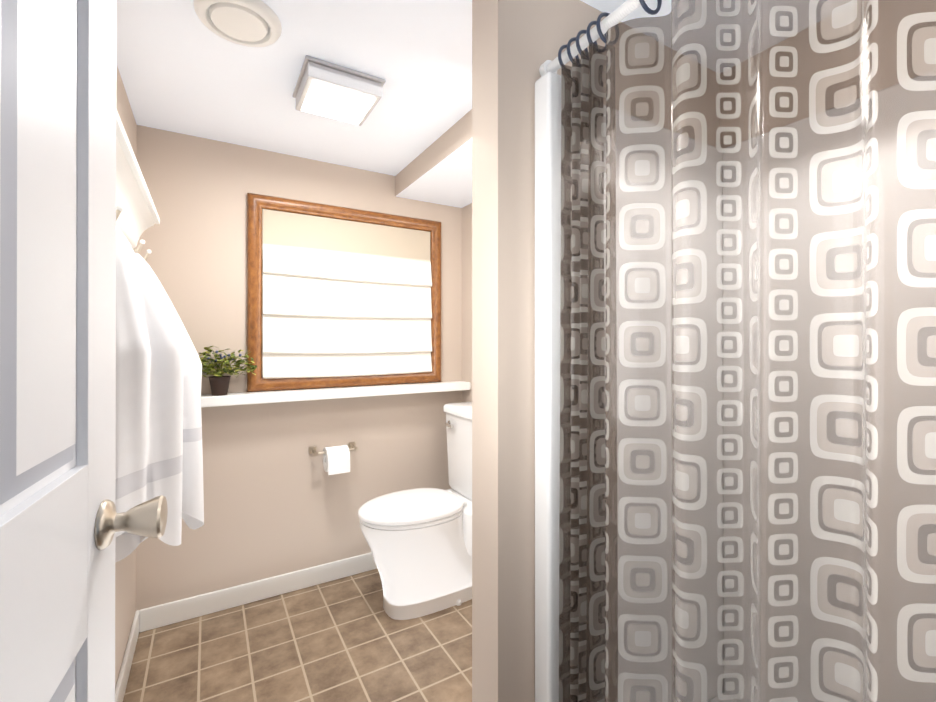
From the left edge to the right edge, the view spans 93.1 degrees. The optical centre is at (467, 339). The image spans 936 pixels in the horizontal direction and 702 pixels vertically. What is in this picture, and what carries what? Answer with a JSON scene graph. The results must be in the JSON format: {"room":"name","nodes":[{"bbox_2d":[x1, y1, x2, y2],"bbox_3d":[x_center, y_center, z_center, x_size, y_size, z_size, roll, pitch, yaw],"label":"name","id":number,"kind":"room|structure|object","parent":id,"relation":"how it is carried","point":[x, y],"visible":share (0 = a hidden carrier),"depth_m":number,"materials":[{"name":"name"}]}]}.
{"room":"bathroom","nodes":[
{"label":"bathroom","id":0,"kind":"room"},
{"bbox_2d":[0,0,167,701],"bbox_3d":[-0.392,0.224,0.322,0.182,2.030,0.761,0,0,-25],"label":"door","id":1,"kind":"structure","parent":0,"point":[62,521],"depth_m":0.49,"materials":[{"name":"white paint"}]},
{"bbox_2d":[115,63,136,687],"bbox_3d":[-0.895,0.164,0.884,0.120,2.170,2.510,0,0,-30],"label":"wall","id":2,"kind":"structure","parent":0,"point":[125,589],"depth_m":1.63,"materials":[{"name":"beige paint"}]},
{"bbox_2d":[115,610,138,701],"bbox_3d":[-0.837,1.201,0.915,0.013,0.095,2.270,0,0,-30],"label":"baseboard","id":3,"kind":"structure","parent":2,"relation":"attached to","point":[122,681],"depth_m":1.63,"materials":[{"name":"white wood"}]},
{"bbox_2d":[116,109,159,260],"bbox_3d":[-0.961,-0.325,1.217,0.099,0.300,1.174,0,0,-30],"label":"towel shelf","id":4,"kind":"object","parent":2,"relation":"attached to","point":[137,215],"visible":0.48,"depth_m":1.34,"materials":[{"name":"white wood"}]},
{"bbox_2d":[115,225,182,545],"bbox_3d":[-0.835,0.121,1.126,0.189,0.817,0.424,0,0,-30],"label":"hanging towel","id":5,"kind":"object","parent":4,"relation":"hanging from","point":[149,404],"visible":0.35,"depth_m":1.06,"materials":[{"name":"white fabric"}]},
{"bbox_2d":[115,253,203,562],"bbox_3d":[-1.046,0.198,1.529,0.234,0.968,0.503,0,0,-30],"label":"hanging towel","id":6,"kind":"object","parent":4,"relation":"hanging from","point":[126,544],"visible":0.21,"depth_m":1.48,"materials":[{"name":"white fabric"}]},
{"bbox_2d":[123,569,471,701],"bbox_3d":[0.126,1.274,1.029,2.030,0.050,3.290,0,0,-30],"label":"floor","id":7,"kind":"structure","parent":0,"point":[347,639],"depth_m":1.76,"materials":[{"name":"tile"}]},
{"bbox_2d":[358,402,471,619],"bbox_3d":[-0.165,0.803,2.158,0.741,0.898,0.486,0,0,-30],"label":"toilet","id":8,"kind":"object","parent":7,"relation":"on","point":[419,541],"visible":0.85,"depth_m":2.02,"materials":[{"name":"white ceramic"}]},
{"bbox_2d":[535,71,560,701],"bbox_3d":[0.718,0.299,0.979,0.818,1.900,0.796,0,0,-30],"label":"shower stall","id":9,"kind":"object","parent":7,"relation":"on","point":[547,256],"visible":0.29,"depth_m":1.08,"materials":[{"name":"white"}]},
{"bbox_2d":[136,125,461,610],"bbox_3d":[-0.707,0.168,2.381,1.720,2.170,0.120,0,0,-30],"label":"wall","id":10,"kind":"structure","parent":0,"point":[278,500],"depth_m":2.13,"materials":[{"name":"beige paint"}]},
{"bbox_2d":[139,552,376,631],"bbox_3d":[-0.719,1.205,2.294,1.587,0.095,0.013,0,0,-30],"label":"baseboard","id":11,"kind":"structure","parent":10,"relation":"attached to","point":[160,615],"depth_m":2.10,"materials":[{"name":"white wood"}]},
{"bbox_2d":[309,442,357,474],"bbox_3d":[-0.671,0.603,2.249,0.238,0.122,0.138,0,0,-30],"label":"toilet paper holder","id":12,"kind":"object","parent":10,"relation":"attached to","point":[336,459],"visible":1,"depth_m":2.20,"materials":[{"name":"white paper"}]},
{"bbox_2d":[201,381,470,407],"bbox_3d":[-0.700,0.275,2.250,1.598,0.045,0.109,0,0,-30],"label":"sill","id":13,"kind":"structure","parent":10,"relation":"attached to","point":[228,399],"depth_m":2.20,"materials":[{"name":"white wood"}]},
{"bbox_2d":[199,346,256,395],"bbox_3d":[-1.121,0.140,1.996,0.306,0.222,0.173,0,0,-30],"label":"potted plant","id":14,"kind":"object","parent":13,"relation":"on","point":[219,383],"visible":0.79,"depth_m":1.98,"materials":[{"name":"green plant"}]},
{"bbox_2d":[247,193,440,391],"bbox_3d":[-0.601,-0.222,2.354,1.025,0.942,0.031,0,0,-30],"label":"window","id":15,"kind":"structure","parent":10,"relation":"in","point":[257,204],"depth_m":2.24,"materials":[{"name":"brown wood"}]},
{"bbox_2d":[262,209,431,378],"bbox_3d":[-0.599,-0.217,2.352,0.899,0.824,0.036,0,0,-30],"label":"window shade","id":16,"kind":"object","parent":15,"relation":"attached to","point":[342,298],"visible":1,"depth_m":2.31,"materials":[{"name":"fabric"}]},
{"bbox_2d":[116,0,670,175],"bbox_3d":[-0.071,-0.945,1.371,2.030,0.050,2.510,0,0,-30],"label":"ceiling","id":17,"kind":"structure","parent":0,"point":[182,68],"depth_m":1.52,"materials":[{"name":"white paint"}]},
{"bbox_2d":[193,0,281,47],"bbox_3d":[-0.653,-0.908,1.266,0.224,0.024,0.224,0,0,-30],"label":"ceiling vent","id":18,"kind":"object","parent":17,"relation":"in","point":[252,23],"visible":1,"depth_m":1.25,"materials":[{"name":"white plastic"}]},
{"bbox_2d":[292,55,385,125],"bbox_3d":[-0.475,-0.885,1.615,0.270,0.068,0.270,0,0,-30],"label":"ceiling light","id":19,"kind":"object","parent":17,"relation":"attached to","point":[323,88],"visible":1,"depth_m":1.55,"materials":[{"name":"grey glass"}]},
{"bbox_2d":[395,109,471,207],"bbox_3d":[0.118,-0.861,2.015,0.430,0.115,1.350,0,0,-30],"label":"ceiling soffit","id":20,"kind":"structure","parent":17,"relation":"attached to","point":[438,170],"depth_m":2.19,"materials":[{"name":"beige paint"}]},
{"bbox_2d":[462,203,471,401],"bbox_3d":[0.355,0.167,2.152,0.120,2.170,1.350,0,0,-30],"label":"wall","id":21,"kind":"structure","parent":0,"point":[467,296],"depth_m":2.65,"materials":[{"name":"beige paint"}]},
{"bbox_2d":[472,0,621,701],"bbox_3d":[0.492,0.165,1.380,1.046,2.170,0.120,0,0,-30],"label":"wall","id":22,"kind":"structure","parent":0,"point":[516,44],"depth_m":1.10,"materials":[{"name":"beige paint"}]},
{"bbox_2d":[539,0,647,76],"bbox_3d":[0.402,-0.686,0.796,0.044,0.044,0.796,0,0,-30],"label":"shower rod","id":23,"kind":"object","parent":22,"relation":"attached to","point":[625,9],"visible":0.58,"depth_m":0.98,"materials":[{"name":"white metal"}]},
{"bbox_2d":[558,0,935,701],"bbox_3d":[0.402,0.205,0.790,0.111,1.827,0.655,0,0,-30],"label":"shower curtain","id":24,"kind":"object","parent":23,"relation":"hanging from","point":[748,368],"visible":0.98,"depth_m":0.74,"materials":[{"name":"fabric"}]}
]}

